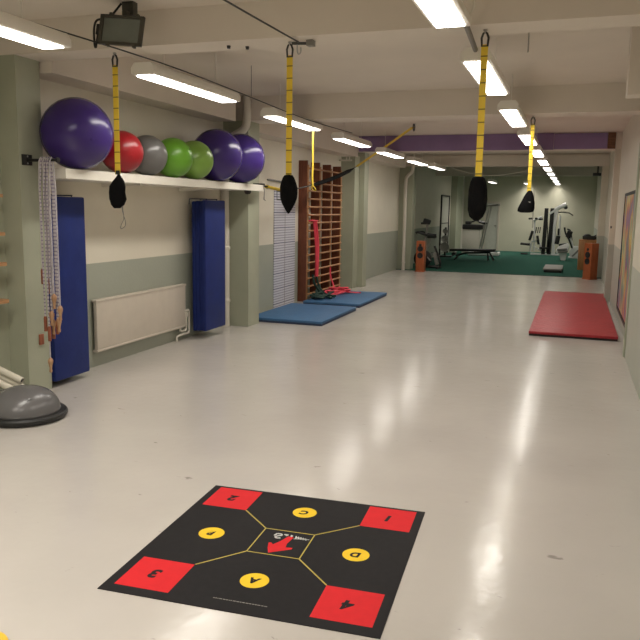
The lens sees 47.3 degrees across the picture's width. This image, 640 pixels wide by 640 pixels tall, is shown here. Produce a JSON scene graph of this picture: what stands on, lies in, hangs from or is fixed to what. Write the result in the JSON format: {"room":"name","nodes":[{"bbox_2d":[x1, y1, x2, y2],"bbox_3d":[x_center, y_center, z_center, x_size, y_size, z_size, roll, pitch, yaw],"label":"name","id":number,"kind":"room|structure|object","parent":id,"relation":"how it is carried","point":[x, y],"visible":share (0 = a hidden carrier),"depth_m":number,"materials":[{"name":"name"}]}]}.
{"room":"gym","nodes":[
{"label":"gym","id":0,"kind":"room"},
{"bbox_2d":[0,54,51,388],"bbox_3d":[-2.456,-0.747,6.088,0.190,2.745,0.280,4,9,19],"label":"pillar","id":1,"kind":"structure","parent":0,"point":[20,102],"depth_m":5.99,"materials":[{"name":"green paint"}]},
{"bbox_2d":[21,154,59,165],"bbox_3d":[-2.226,-1.285,5.863,0.318,0.085,0.110,4,9,19],"label":"wall hook","id":2,"kind":"object","parent":1,"relation":"attached to","point":[26,159],"visible":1,"depth_m":5.88,"materials":[{"name":"black metal"}]},
{"bbox_2d":[38,157,49,293],"bbox_3d":[-2.250,-0.764,5.950,0.073,1.107,0.033,-6,11,-37],"label":"rope","id":3,"kind":"object","parent":2,"relation":"hanging from","point":[40,157],"visible":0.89,"depth_m":5.95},
{"bbox_2d":[39,157,55,338],"bbox_3d":[-2.235,-0.575,5.972,0.031,1.488,0.094,9,12,42],"label":"rope","id":4,"kind":"object","parent":2,"relation":"hanging from","point":[40,173],"visible":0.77,"depth_m":5.95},
{"bbox_2d":[42,157,55,372],"bbox_3d":[-2.219,-0.435,5.987,0.080,1.767,0.048,-4,10,-29],"label":"rope","id":5,"kind":"object","parent":2,"relation":"hanging from","point":[50,360],"visible":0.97,"depth_m":6.00,"materials":[{"name":"white fabric"}]},
{"bbox_2d":[43,157,59,340],"bbox_3d":[-2.199,-0.568,5.961,0.031,1.498,0.101,9,12,41],"label":"rope","id":6,"kind":"object","parent":2,"relation":"hanging from","point":[44,170],"visible":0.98,"depth_m":5.95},
{"bbox_2d":[46,157,61,331],"bbox_3d":[-2.177,-0.601,5.948,0.102,1.428,0.045,-7,12,-43],"label":"rope","id":7,"kind":"object","parent":2,"relation":"hanging from","point":[51,313],"visible":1,"depth_m":5.94,"materials":[{"name":"white fabric"}]},
{"bbox_2d":[49,157,62,320],"bbox_3d":[-2.153,-0.648,5.932,0.090,1.327,0.043,-5,10,-33],"label":"rope","id":8,"kind":"object","parent":2,"relation":"hanging from","point":[53,297],"visible":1,"depth_m":5.94,"materials":[{"name":"white fabric"}]},
{"bbox_2d":[0,79,451,389],"bbox_3d":[-0.047,-1.978,13.524,0.206,2.990,33.800,4,9,19],"label":"wall","id":9,"kind":"structure","parent":0,"point":[153,250],"depth_m":8.35,"materials":[{"name":"paint"}]},
{"bbox_2d":[46,194,89,381],"bbox_3d":[-2.320,-0.297,6.531,0.226,1.626,0.488,4,9,19],"label":"mat","id":10,"kind":"object","parent":9,"relation":"hanging from","point":[70,348],"visible":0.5,"depth_m":6.50,"materials":[{"name":"leather"}]},
{"bbox_2d":[91,283,189,352],"bbox_3d":[-1.906,0.012,8.023,0.084,0.676,1.847,4,9,19],"label":"radiator","id":11,"kind":"object","parent":9,"relation":"attached to","point":[119,320],"visible":1,"depth_m":7.83,"materials":[{"name":"beige metal"}]},
{"bbox_2d":[91,283,185,302],"bbox_3d":[-1.916,-0.303,7.933,0.067,0.027,1.760,4,9,19],"label":"grille","id":12,"kind":"object","parent":11,"relation":"attached to","point":[150,292],"depth_m":7.83,"materials":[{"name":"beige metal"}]},
{"bbox_2d":[45,168,263,190],"bbox_3d":[-1.636,-1.464,7.872,0.498,0.115,4.010,4,9,19],"label":"wall shelf","id":13,"kind":"object","parent":9,"relation":"attached to","point":[61,174],"visible":0.83,"depth_m":7.15,"materials":[{"name":"wood"}]},
{"bbox_2d":[39,97,113,169],"bbox_3d":[-2.040,-1.562,6.137,0.591,0.592,0.592,4,9,19],"label":"exercise ball","id":14,"kind":"object","parent":13,"relation":"on","point":[75,130],"visible":0.99,"depth_m":5.93,"materials":[{"name":"purple plastic"}]},
{"bbox_2d":[103,130,143,172],"bbox_3d":[-1.831,-1.551,6.755,0.388,0.389,0.388,4,9,19],"label":"exercise ball","id":15,"kind":"object","parent":13,"relation":"on","point":[131,149],"visible":0.61,"depth_m":6.63,"materials":[{"name":"red plastic"}]},
{"bbox_2d":[134,135,167,174],"bbox_3d":[-1.690,-1.611,7.157,0.388,0.389,0.388,4,9,19],"label":"exercise ball","id":16,"kind":"object","parent":13,"relation":"on","point":[155,156],"visible":0.72,"depth_m":7.03,"materials":[{"name":"grey plastic"}]},
{"bbox_2d":[160,138,192,177],"bbox_3d":[-1.529,-1.689,7.614,0.408,0.409,0.408,4,9,19],"label":"exercise ball","id":17,"kind":"object","parent":13,"relation":"on","point":[180,156],"visible":0.81,"depth_m":7.48,"materials":[{"name":"green plastic"}]},
{"bbox_2d":[183,141,212,178],"bbox_3d":[-1.382,-1.756,8.034,0.418,0.419,0.418,4,9,19],"label":"exercise ball","id":18,"kind":"object","parent":13,"relation":"on","point":[202,164],"visible":0.77,"depth_m":7.90,"materials":[{"name":"green plastic"}]},
{"bbox_2d":[195,129,242,180],"bbox_3d":[-1.204,-1.920,8.524,0.597,0.598,0.598,4,9,19],"label":"exercise ball","id":19,"kind":"object","parent":13,"relation":"on","point":[226,150],"visible":0.71,"depth_m":8.32,"materials":[{"name":"purple plastic"}]},
{"bbox_2d":[228,134,264,182],"bbox_3d":[-0.993,-2.014,9.127,0.605,0.606,0.606,4,9,19],"label":"exercise ball","id":20,"kind":"object","parent":13,"relation":"on","point":[253,160],"visible":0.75,"depth_m":8.93,"materials":[{"name":"purple plastic"}]},
{"bbox_2d":[244,166,356,200],"bbox_3d":[-0.074,-2.259,11.783,0.172,0.727,5.293,4,9,18],"label":"sling","id":21,"kind":"object","parent":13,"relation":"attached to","point":[343,173],"visible":0.83,"depth_m":11.87,"materials":[{"name":"fabric"}]},
{"bbox_2d":[189,198,224,330],"bbox_3d":[-1.415,-0.685,9.004,0.296,1.598,0.524,4,9,19],"label":"mat","id":22,"kind":"object","parent":9,"relation":"hanging from","point":[208,215],"visible":1,"depth_m":8.84,"materials":[{"name":"leather"}]},
{"bbox_2d":[221,95,250,326],"bbox_3d":[-1.102,-1.387,9.579,0.428,2.991,0.122,4,9,19],"label":"drain pipe","id":23,"kind":"object","parent":9,"relation":"attached to","point":[245,126],"visible":0.51,"depth_m":9.60,"materials":[{"name":"white metal"}]},
{"bbox_2d":[273,190,294,308],"bbox_3d":[-0.572,-1.161,11.818,0.012,1.860,0.900,4,9,19],"label":"chart","id":24,"kind":"object","parent":9,"relation":"attached to","point":[284,223],"visible":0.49,"depth_m":11.78,"materials":[{"name":"paper"}]},
{"bbox_2d":[297,160,342,301],"bbox_3d":[0.031,-1.613,13.204,0.206,2.370,1.878,4,9,19],"label":"wall bars","id":25,"kind":"object","parent":9,"relation":"attached to","point":[331,201],"visible":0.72,"depth_m":12.98,"materials":[{"name":"red wood"}]},
{"bbox_2d":[309,220,318,276],"bbox_3d":[-0.094,-1.232,12.550,0.133,0.973,0.360,4,9,19],"label":"band","id":26,"kind":"object","parent":25,"relation":"hanging from","point":[315,225],"visible":1,"depth_m":12.55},
{"bbox_2d":[439,195,449,254],"bbox_3d":[4.439,-3.392,26.053,0.050,2.088,1.670,4,9,19],"label":"mirror","id":27,"kind":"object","parent":9,"relation":"in","point":[445,199],"depth_m":25.88,"materials":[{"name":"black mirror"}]},
{"bbox_2d":[406,154,609,156],"bbox_3d":[4.502,-4.095,18.229,5.105,0.025,0.040,4,9,19],"label":"trim","id":28,"kind":"structure","parent":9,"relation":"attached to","point":[595,154],"depth_m":18.15,"materials":[{"name":"white paint"}]},
{"bbox_2d":[223,121,258,326],"bbox_3d":[-1.056,-1.274,9.836,0.360,2.690,0.350,4,9,19],"label":"pillar","id":29,"kind":"structure","parent":0,"point":[243,208],"depth_m":9.74,"materials":[{"name":"green paint"}]},
{"bbox_2d":[0,0,631,154],"bbox_3d":[2.481,-3.358,12.434,5.505,0.150,33.800,4,9,19],"label":"ceiling","id":30,"kind":"structure","parent":0,"point":[601,55],"depth_m":7.19,"materials":[{"name":"white paint"}]},
{"bbox_2d":[0,0,70,48],"bbox_3d":[-1.958,-1.852,4.016,0.207,0.404,1.548,4,9,19],"label":"ceiling light","id":31,"kind":"object","parent":30,"relation":"hanging from","point":[12,27],"visible":1,"depth_m":4.44,"materials":[{"name":"white"}]},
{"bbox_2d":[0,26,63,48],"bbox_3d":[-1.961,-1.658,4.046,0.157,0.011,1.460,4,9,19],"label":"diffuser","id":32,"kind":"object","parent":31,"relation":"attached to","point":[19,34],"depth_m":4.46,"materials":[{"name":"white"}]},
{"bbox_2d":[93,1,145,48],"bbox_3d":[-1.369,-2.033,5.049,0.395,0.342,0.214,4,9,19],"label":"floodlight","id":33,"kind":"object","parent":30,"relation":"attached to","point":[126,29],"visible":0.98,"depth_m":5.00,"materials":[{"name":"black metal"}]},
{"bbox_2d":[39,57,235,121],"bbox_3d":[-1.765,-2.438,7.612,0.300,0.335,3.450,4,9,19],"label":"ceiling beam","id":34,"kind":"structure","parent":30,"relation":"attached to","point":[94,75],"depth_m":7.04,"materials":[{"name":"white paint"}]},
{"bbox_2d":[131,53,240,102],"bbox_3d":[-1.116,-2.197,6.345,0.207,0.404,1.548,4,9,19],"label":"ceiling light","id":35,"kind":"object","parent":30,"relation":"hanging from","point":[150,71],"visible":0.94,"depth_m":6.10,"materials":[{"name":"white"}]},
{"bbox_2d":[137,75,235,102],"bbox_3d":[-1.119,-2.003,6.375,0.157,0.011,1.460,4,9,19],"label":"diffuser","id":36,"kind":"object","parent":35,"relation":"attached to","point":[167,80],"depth_m":6.25,"materials":[{"name":"white"}]},
{"bbox_2d":[37,23,351,132],"bbox_3d":[-0.628,-2.414,7.575,0.086,0.336,6.780,4,9,19],"label":"cable","id":37,"kind":"object","parent":30,"relation":"hanging from","point":[37,23],"visible":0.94,"depth_m":6.17,"materials":[{"name":"metal"}]},
{"bbox_2d":[223,0,298,42],"bbox_3d":[-0.598,-1.875,3.863,0.025,0.268,2.551,4,9,20],"label":"cable","id":38,"kind":"object","parent":30,"relation":"hanging from","point":[227,1],"visible":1,"depth_m":4.49,"materials":[{"name":"metal"}]},
{"bbox_2d":[259,123,358,156],"bbox_3d":[-0.189,-3.074,12.117,0.300,0.400,4.880,4,9,19],"label":"ceiling beam","id":39,"kind":"structure","parent":30,"relation":"attached to","point":[323,142],"depth_m":12.04,"materials":[{"name":"white paint"}]},
{"bbox_2d":[0,0,639,61],"bbox_3d":[-0.108,-2.067,5.080,5.105,0.245,0.300,4,9,19],"label":"ceiling beam","id":40,"kind":"structure","parent":30,"relation":"attached to","point":[209,28],"depth_m":4.94,"materials":[{"name":"white paint"}]},
{"bbox_2d":[109,52,126,228],"bbox_3d":[-1.588,-1.387,5.701,0.150,1.342,0.096,4,9,19],"label":"trainer","id":41,"kind":"object","parent":40,"relation":"hanging from","point":[117,195],"visible":1,"depth_m":5.71,"materials":[{"name":"fabric"}]},
{"bbox_2d":[280,42,297,213],"bbox_3d":[-0.219,-1.364,5.224,0.136,1.199,0.082,4,9,19],"label":"trainer","id":42,"kind":"object","parent":40,"relation":"hanging from","point":[288,187],"visible":1,"depth_m":5.25,"materials":[{"name":"fabric"}]},
{"bbox_2d":[292,39,314,54],"bbox_3d":[-0.117,-1.898,5.098,0.161,0.095,0.060,4,9,19],"label":"clamp","id":43,"kind":"object","parent":40,"relation":"attached to","point":[310,43],"visible":1,"depth_m":5.08,"materials":[{"name":"grey metal"}]},
{"bbox_2d":[468,29,489,220],"bbox_3d":[1.055,-1.266,4.792,0.128,1.221,0.077,4,9,19],"label":"trainer","id":44,"kind":"object","parent":40,"relation":"hanging from","point":[477,193],"visible":1,"depth_m":4.82,"materials":[{"name":"fabric"}]},
{"bbox_2d":[331,122,371,147],"bbox_3d":[0.513,-2.937,11.314,0.207,0.404,1.548,4,9,19],"label":"ceiling light","id":45,"kind":"object","parent":30,"relation":"hanging from","point":[344,137],"visible":0.91,"depth_m":11.00,"materials":[{"name":"white"}]},
{"bbox_2d":[334,139,368,147],"bbox_3d":[0.510,-2.742,11.344,0.157,0.011,1.460,4,9,19],"label":"diffuser","id":46,"kind":"object","parent":45,"relation":"attached to","point":[356,142],"depth_m":11.31,"materials":[{"name":"white"}]},
{"bbox_2d":[336,132,371,146],"bbox_3d":[0.510,-2.791,11.336,0.205,0.089,1.500,4,9,19],"label":"tray","id":47,"kind":"object","parent":45,"relation":"on","point":[344,137],"depth_m":11.10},
{"bbox_2d":[355,124,414,166],"bbox_3d":[1.157,-3.124,13.164,0.098,0.617,2.315,-3,9,-21],"label":"sling","id":48,"kind":"object","parent":30,"relation":"hanging from","point":[413,127],"visible":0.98,"depth_m":12.87,"materials":[{"name":"fabric"}]},
{"bbox_2d":[368,153,405,167],"bbox_3d":[1.361,-3.745,16.540,0.300,0.370,3.950,4,9,19],"label":"ceiling beam","id":49,"kind":"structure","parent":30,"relation":"attached to","point":[380,159],"depth_m":16.85,"materials":[{"name":"white paint"}]},
{"bbox_2d":[375,131,404,157],"bbox_3d":[1.342,-3.307,13.804,0.207,0.404,1.548,4,9,19],"label":"ceiling light","id":50,"kind":"object","parent":30,"relation":"hanging from","point":[381,150],"visible":1,"depth_m":13.41,"materials":[{"name":"white"}]},
{"bbox_2d":[377,152,401,157],"bbox_3d":[1.339,-3.113,13.834,0.157,0.011,1.460,4,9,19],"label":"diffuser","id":51,"kind":"object","parent":50,"relation":"attached to","point":[391,154],"depth_m":13.75,"materials":[{"name":"white"}]},
{"bbox_2d":[385,147,404,157],"bbox_3d":[1.340,-3.161,13.826,0.205,0.089,1.500,4,9,19],"label":"tray","id":52,"kind":"object","parent":50,"relation":"on","point":[388,152],"depth_m":13.76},
{"bbox_2d":[406,153,428,165],"bbox_3d":[2.163,-3.646,16.087,0.207,0.404,1.548,4,9,19],"label":"ceiling light","id":53,"kind":"object","parent":30,"relation":"hanging from","point":[415,160],"visible":0.91,"depth_m":15.74,"materials":[{"name":"white"}]},
{"bbox_2d":[236,83,639,123],"bbox_3d":[1.217,-2.602,8.870,5.105,0.300,0.400,4,9,19],"label":"ceiling beam","id":54,"kind":"structure","parent":30,"relation":"attached to","point":[602,99],"depth_m":8.60,"materials":[{"name":"white paint"}]},
{"bbox_2d":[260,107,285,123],"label":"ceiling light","id":55,"kind":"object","parent":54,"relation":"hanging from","point":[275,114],"depth_m":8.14,"materials":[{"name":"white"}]},
{"bbox_2d":[292,113,322,130],"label":"ceiling light","id":56,"kind":"object","parent":54,"relation":"hanging from","point":[298,122],"depth_m":9.04,"materials":[{"name":"white"}]},
{"bbox_2d":[264,116,319,130],"bbox_3d":[-0.314,-2.370,8.841,0.157,0.011,1.460,4,9,19],"label":"diffuser","id":57,"kind":"object","parent":56,"relation":"attached to","point":[302,124],"depth_m":8.83,"materials":[{"name":"white"}]},
{"bbox_2d":[263,109,321,129],"bbox_3d":[-0.313,-2.418,8.834,0.205,0.089,1.500,4,9,19],"label":"tray","id":58,"kind":"object","parent":56,"relation":"on","point":[278,115],"depth_m":8.61,"materials":[{"name":"plastic"}]},
{"bbox_2d":[517,116,535,227],"bbox_3d":[2.448,-1.738,8.598,0.194,1.294,0.136,4,9,19],"label":"trainer","id":59,"kind":"object","parent":54,"relation":"hanging from","point":[527,205],"visible":1,"depth_m":8.60,"materials":[{"name":"fabric"}]},
{"bbox_2d":[412,0,470,27],"bbox_3d":[0.479,-1.702,3.292,0.207,0.404,1.548,4,9,19],"label":"ceiling light","id":60,"kind":"object","parent":30,"relation":"hanging from","point":[439,13],"visible":1,"depth_m":3.74,"materials":[{"name":"white"}]},
{"bbox_2d":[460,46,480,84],"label":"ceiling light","id":61,"kind":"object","parent":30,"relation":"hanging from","point":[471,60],"depth_m":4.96,"materials":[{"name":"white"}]},
{"bbox_2d":[464,0,477,51],"bbox_3d":[0.874,-1.750,4.353,0.113,0.071,1.207,3,9,13],"label":"conduit","id":62,"kind":"object","parent":61,"relation":"attached to","point":[467,28],"visible":0.6,"depth_m":4.58,"materials":[{"name":"grey plastic"}]},
{"bbox_2d":[358,132,622,152],"bbox_3d":[2.933,-3.329,13.768,5.105,0.300,0.320,4,9,19],"label":"ceiling beam","id":63,"kind":"structure","parent":30,"relation":"attached to","point":[619,135],"depth_m":13.26,"materials":[{"name":"white paint"}]},
{"bbox_2d":[359,133,553,151],"bbox_3d":[2.487,-3.332,13.741,3.640,0.290,0.020,4,9,19],"label":"trim","id":64,"kind":"structure","parent":63,"relation":"attached to","point":[546,140],"depth_m":13.73,"materials":[{"name":"purple paint"}]},
{"bbox_2d":[554,133,607,148],"bbox_3d":[4.635,-3.183,13.006,0.900,0.273,0.030,4,9,19],"label":"trim","id":65,"kind":"structure","parent":63,"relation":"attached to","point":[563,140],"depth_m":12.99,"materials":[{"name":"purple paint"}]},
{"bbox_2d":[486,39,509,94],"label":"ceiling light","id":66,"kind":"object","parent":30,"relation":"hanging from","point":[496,82],"depth_m":5.71,"materials":[{"name":"white"}]},
{"bbox_2d":[464,61,506,94],"bbox_3d":[1.299,-1.854,5.657,0.157,0.011,1.460,4,9,19],"label":"diffuser","id":67,"kind":"object","parent":66,"relation":"attached to","point":[495,84],"depth_m":5.51,"materials":[{"name":"white"}]},
{"bbox_2d":[405,153,609,166],"bbox_3d":[4.564,-4.021,18.427,5.105,0.300,0.350,4,9,19],"label":"ceiling beam","id":68,"kind":"structure","parent":30,"relation":"attached to","point":[488,161],"depth_m":18.16,"materials":[{"name":"white paint"}]},
{"bbox_2d":[497,74,527,126],"bbox_3d":[2.133,-2.401,8.001,0.207,0.404,1.548,4,9,19],"label":"ceiling light","id":69,"kind":"object","parent":30,"relation":"hanging from","point":[510,110],"visible":0.94,"depth_m":7.56,"materials":[{"name":"white"}]},
{"bbox_2d":[498,106,527,125],"bbox_3d":[2.131,-2.255,8.024,0.205,0.089,1.500,4,9,19],"label":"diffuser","id":70,"kind":"object","parent":69,"relation":"on","point":[514,116],"depth_m":7.75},
{"bbox_2d":[500,110,525,126],"bbox_3d":[2.130,-2.207,8.031,0.157,0.011,1.460,4,9,19],"label":"diffuser","id":71,"kind":"object","parent":69,"relation":"attached to","point":[515,118],"depth_m":7.92,"materials":[{"name":"white"}]},
{"bbox_2d":[436,167,601,175],"bbox_3d":[6.266,-4.742,23.287,5.105,0.300,0.350,4,9,19],"label":"ceiling beam","id":72,"kind":"structure","parent":30,"relation":"attached to","point":[560,171],"depth_m":23.12,"materials":[{"name":"metal"}]},
{"bbox_2d":[517,118,538,144],"bbox_3d":[2.984,-2.761,10.431,0.207,0.404,1.548,4,9,19],"label":"ceiling light","id":73,"kind":"object","parent":30,"relation":"hanging from","point":[523,134],"visible":0.7,"depth_m":9.84,"materials":[{"name":"white"}]},
{"bbox_2d":[517,134,538,144],"bbox_3d":[2.982,-2.616,10.454,0.205,0.089,1.500,4,9,19],"label":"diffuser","id":74,"kind":"object","parent":73,"relation":"on","point":[525,138],"depth_m":10.25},
{"bbox_2d":[519,135,536,144],"bbox_3d":[2.981,-2.567,10.461,0.157,0.011,1.460,4,9,19],"label":"diffuser","id":75,"kind":"object","parent":73,"relation":"attached to","point":[525,139],"depth_m":10.33,"materials":[{"name":"white"}]},
{"bbox_2d":[529,128,544,156],"bbox_3d":[3.826,-3.118,12.834,0.207,0.404,1.548,4,9,19],"label":"ceiling light","id":76,"kind":"object","parent":30,"relation":"hanging from","point":[538,151],"visible":0.85,"depth_m":12.43,"materials":[{"name":"white"}]},
{"bbox_2d":[0,251,639,639],"bbox_3d":[2.432,-0.276,12.909,5.505,0.132,33.800,4,9,19],"label":"floor","id":77,"kind":"structure","parent":0,"point":[519,452],"depth_m":4.73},
{"bbox_2d":[0,384,67,427],"bbox_3d":[-2.224,0.615,5.503,0.612,0.240,0.612,4,9,19],"label":"trainer","id":78,"kind":"object","parent":77,"relation":"on","point":[26,405],"visible":1,"depth_m":5.33,"materials":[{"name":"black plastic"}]},
{"bbox_2d":[97,485,424,638],"bbox_3d":[-0.188,1.076,3.486,1.210,0.005,1.213,3,9,16],"label":"mat","id":79,"kind":"object","parent":77,"relation":"on","point":[333,565],"visible":1,"depth_m":3.34,"materials":[{"name":"black rubber"}]},
{"bbox_2d":[213,597,266,606],"bbox_3d":[-0.327,1.151,2.982,0.236,0.001,0.004,3,9,16],"label":"print","id":80,"kind":"object","parent":79,"relation":"on","point":[230,600],"depth_m":2.98,"materials":[{"name":"grey plastic"}]},
{"bbox_2d":[259,303,355,325],"bbox_3d":[-0.220,-0.096,10.912,1.100,0.062,1.680,4,9,19],"label":"mat","id":81,"kind":"object","parent":77,"relation":"on","point":[292,313],"visible":0.83,"depth_m":10.65,"materials":[{"name":"leather"}]},
{"bbox_2d":[303,291,386,307],"bbox_3d":[0.476,-0.382,12.840,0.980,0.062,1.820,4,9,19],"label":"mat","id":82,"kind":"object","parent":77,"relation":"on","point":[357,300],"visible":0.73,"depth_m":12.40,"materials":[{"name":"leather"}]},
{"bbox_2d":[310,274,335,298],"bbox_3d":[0.036,-0.564,12.459,0.418,0.403,0.594,4,9,19],"label":"band","id":83,"kind":"object","parent":82,"relation":"on","point":[320,293],"visible":1,"depth_m":12.53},
{"bbox_2d":[324,266,360,294],"bbox_3d":[0.286,-0.707,13.189,0.531,0.473,0.821,9,12,41],"label":"band","id":84,"kind":"object","parent":82,"relation":"on","point":[339,290],"visible":0.91,"depth_m":13.23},
{"bbox_2d":[401,154,415,269],"bbox_3d":[2.299,-2.795,19.069,0.282,2.991,0.110,2,9,10],"label":"drain pipe","id":85,"kind":"object","parent":77,"relation":"on","point":[411,172],"visible":0.91,"depth_m":19.05,"materials":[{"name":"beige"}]},
{"bbox_2d":[415,241,425,271],"bbox_3d":[2.608,-1.648,18.886,0.226,0.790,0.286,4,9,19],"label":"floor speaker","id":86,"kind":"object","parent":77,"relation":"on","point":[420,245],"visible":1,"depth_m":18.78,"materials":[{"name":"orange wood"}]},
{"bbox_2d":[414,218,440,268],"bbox_3d":[2.932,-2.076,19.796,0.752,1.336,0.509,4,9,19],"label":"exercise bike","id":87,"kind":"object","parent":77,"relation":"on","point":[427,222],"visible":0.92,"depth_m":19.75,"materials":[{"name":"black plastic"}]},
{"bbox_2d":[462,224,483,252],"bbox_3d":[5.584,-2.957,26.707,0.726,1.066,0.560,4,9,19],"label":"box","id":88,"kind":"object","parent":77,"relation":"on","point":[472,233],"visible":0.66,"depth_m":26.46,"materials":[{"name":"white plastic"}]},
{"bbox_2d":[450,248,495,260],"bbox_3d":[4.844,-2.086,23.244,1.420,0.374,0.400,4,9,19],"label":"bench","id":89,"kind":"object","parent":77,"relation":"on","point":[473,251],"visible":1,"depth_m":23.14,"materials":[{"name":"black fabric"}]},
{"bbox_2d":[468,204,499,255],"bbox_3d":[5.818,-3.187,25.735,1.048,1.786,0.710,4,9,19],"label":"treadmill","id":90,"kind":"object","parent":77,"relation":"on","point":[485,223],"visible":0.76,"depth_m":25.50,"materials":[{"name":"metal"}]},
{"bbox_2d":[520,203,572,254],"bbox_3d":[8.216,-3.297,26.515,1.777,1.929,0.870,4,9,19],"label":"multi gym","id":91,"kind":"object","parent":77,"relation":"on","point":[552,239],"visible":0.97,"depth_m":26.53,"materials":[{"name":"white metal"}]},
{"bbox_2d":[543,264,562,272],"bbox_3d":[6.314,-1.392,19.782,0.480,0.103,1.600,4,9,19],"label":"step platform","id":92,"kind":"object","parent":77,"relation":"on","point":[548,268],"visible":1,"depth_m":19.13,"materials":[{"name":"grey plastic"}]},
{"bbox_2d":[556,243,568,260],"bbox_3d":[7.893,-2.226,23.819,0.418,0.569,0.490,4,9,19],"label":"machine","id":93,"kind":"object","parent":77,"relation":"on","point":[562,249],"visible":1,"depth_m":23.66,"materials":[{"name":"white plastic"}]},
{"bbox_2d":[564,227,577,258],"bbox_3d":[8.662,-2.628,25.036,0.663,1.084,0.500,4,9,19],"label":"trainer","id":94,"kind":"object","parent":77,"relation":"on","point":[573,252],"visible":0.9,"depth_m":24.99,"materials":[{"name":"metal"}]},
{"bbox_2d":[529,291,617,340],"bbox_3d":[4.053,-0.149,11.702,1.080,0.060,5.130,4,9,19],"label":"mat","id":95,"kind":"object","parent":77,"relation":"on","point":[575,315],"visible":1,"depth_m":10.70,"materials":[{"name":"leather"}]},
{"bbox_2d":[577,239,596,269],"bbox_3d":[7.422,-1.811,20.234,0.530,0.828,0.515,4,9,19],"label":"base cabinet","id":96,"kind":"object","parent":77,"relation":"on","point":[582,242],"visible":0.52,"depth_m":20.05,"materials":[{"name":"orange wood"}]},
{"bbox_2d":[582,243,598,279],"bbox_3d":[6.459,-1.401,17.448,0.256,0.860,0.246,-3,10,-26],"label":"floor speaker","id":97,"kind":"object","parent":77,"relation":"on","point":[591,251],"visible":1,"depth_m":17.36,"materials":[{"name":"orange wood"}]},
{"bbox_3d":[-2.512,0.627,5.873,0.220,0.095,0.160,4,9,19],"label":"block","id":98,"kind":"object","parent":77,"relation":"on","visible":0},
{"bbox_2d":[0,379,12,388],"bbox_3d":[-2.563,0.497,5.829,0.273,0.141,0.054,3,9,15],"label":"cardboard tube","id":99,"kind":"object","parent":98,"relation":"on","point":[3,384],"visible":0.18,"depth_m":5.79,"materials":[{"name":"beige"}]},
{"bbox_2d":[0,374,23,385],"bbox_3d":[-2.519,0.475,5.877,0.323,0.159,0.054,3,9,16],"label":"cardboard tube","id":100,"kind":"object","parent":99,"relation":"on","point":[2,377],"visible":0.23,"depth_m":5.84,"materials":[{"name":"beige cardboard"}]},
{"bbox_2d":[0,366,24,383],"bbox_3d":[-2.517,0.423,5.858,0.323,0.159,0.054,3,9,16],"label":"cardboard tube","id":101,"kind":"object","parent":100,"relation":"on","point":[3,371],"visible":1,"depth_m":5.83,"materials":[{"name":"beige cardboard"}]},
{"bbox_2d":[340,156,359,288],"bbox_3d":[0.587,-1.954,14.654,0.280,2.620,0.320,4,9,19],"label":"pillar","id":102,"kind":"structure","parent":0,"point":[350,181],"depth_m":14.53,"materials":[{"name":"green paint"}]},
{"bbox_2d":[357,153,368,286],"bbox_3d":[0.741,-2.028,14.921,0.390,2.690,0.300,4,9,19],"label":"pillar","id":103,"kind":"structure","parent":0,"point":[364,168],"depth_m":14.79,"materials":[{"name":"green paint"}]},
{"bbox_2d":[397,166,415,268],"bbox_3d":[2.299,-2.696,19.417,0.360,2.690,0.350,4,9,19],"label":"pillar","id":104,"kind":"structure","parent":0,"point":[411,185],"depth_m":19.27,"materials":[{"name":"green paint"}]},
{"bbox_2d":[449,176,462,251],"bbox_3d":[5.189,-4.101,27.852,0.220,2.990,1.400,4,9,19],"label":"pillar","id":105,"kind":"structure","parent":0,"point":[457,181],"depth_m":27.34,"materials":[{"name":"green paint"}]},
{"bbox_2d":[462,176,597,252],"bbox_3d":[8.021,-4.166,28.563,5.105,2.990,0.200,4,9,19],"label":"wall","id":106,"kind":"structure","parent":0,"point":[578,192],"depth_m":28.26,"materials":[{"name":"paint"}]},
{"bbox_2d":[482,202,499,250],"bbox_3d":[6.776,-3.711,28.922,0.600,1.918,0.070,4,9,19],"label":"door","id":107,"kind":"structure","parent":106,"relation":"in","point":[492,232],"depth_m":28.92,"materials":[{"name":"grey paint"}]},
{"bbox_2d":[597,166,608,277],"bbox_3d":[6.879,-2.384,17.859,0.155,2.690,0.350,4,9,19],"label":"pillar","id":108,"kind":"structure","parent":0,"point":[605,169],"depth_m":17.68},
{"bbox_2d":[604,149,621,300],"bbox_3d":[5.273,-1.690,13.191,0.100,2.690,0.320,4,9,19],"label":"pillar","id":109,"kind":"structure","parent":0,"point":[617,153],"depth_m":13.05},
{"bbox_2d":[593,115,639,337],"bbox_3d":[7.044,-2.518,17.765,0.200,2.990,21.080,4,9,19],"label":"wall","id":110,"kind":"structure","parent":0,"point":[630,139],"depth_m":11.86,"materials":[{"name":"paint"}]},
{"bbox_2d":[607,132,615,148],"bbox_3d":[5.127,-3.152,12.841,0.130,0.278,0.025,4,9,19],"label":"trim","id":111,"kind":"structure","parent":110,"relation":"attached to","point":[611,135],"depth_m":12.83,"materials":[{"name":"brown wood"}]},
{"bbox_2d":[616,190,635,327],"bbox_3d":[4.115,-0.861,9.826,0.020,1.700,2.260,4,9,19],"label":"poster","id":112,"kind":"object","parent":110,"relation":"attached to","point":[628,214],"visible":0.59,"depth_m":9.94,"materials":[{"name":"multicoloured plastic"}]},
{"bbox_2d":[625,176,639,400],"bbox_3d":[1.482,-0.175,1.980,0.265,2.990,12.720,4,9,19],"label":"wall","id":113,"kind":"structure","parent":0,"point":[632,351],"depth_m":7.38,"materials":[{"name":"paint"}]},
{"bbox_2d":[622,143,639,356],"bbox_3d":[3.454,-0.752,8.030,0.070,2.350,0.120,4,9,19],"label":"trim","id":114,"kind":"structure","parent":113,"relation":"attached to","point":[638,166],"depth_m":8.00,"materials":[{"name":"green paint"}]},
{"bbox_2d":[626,26,639,98],"bbox_3d":[2.449,-1.926,5.383,0.320,0.535,0.200,4,9,19],"label":"trim","id":115,"kind":"structure","parent":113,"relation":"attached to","point":[633,74],"depth_m":5.34,"materials":[{"name":"white paint"}]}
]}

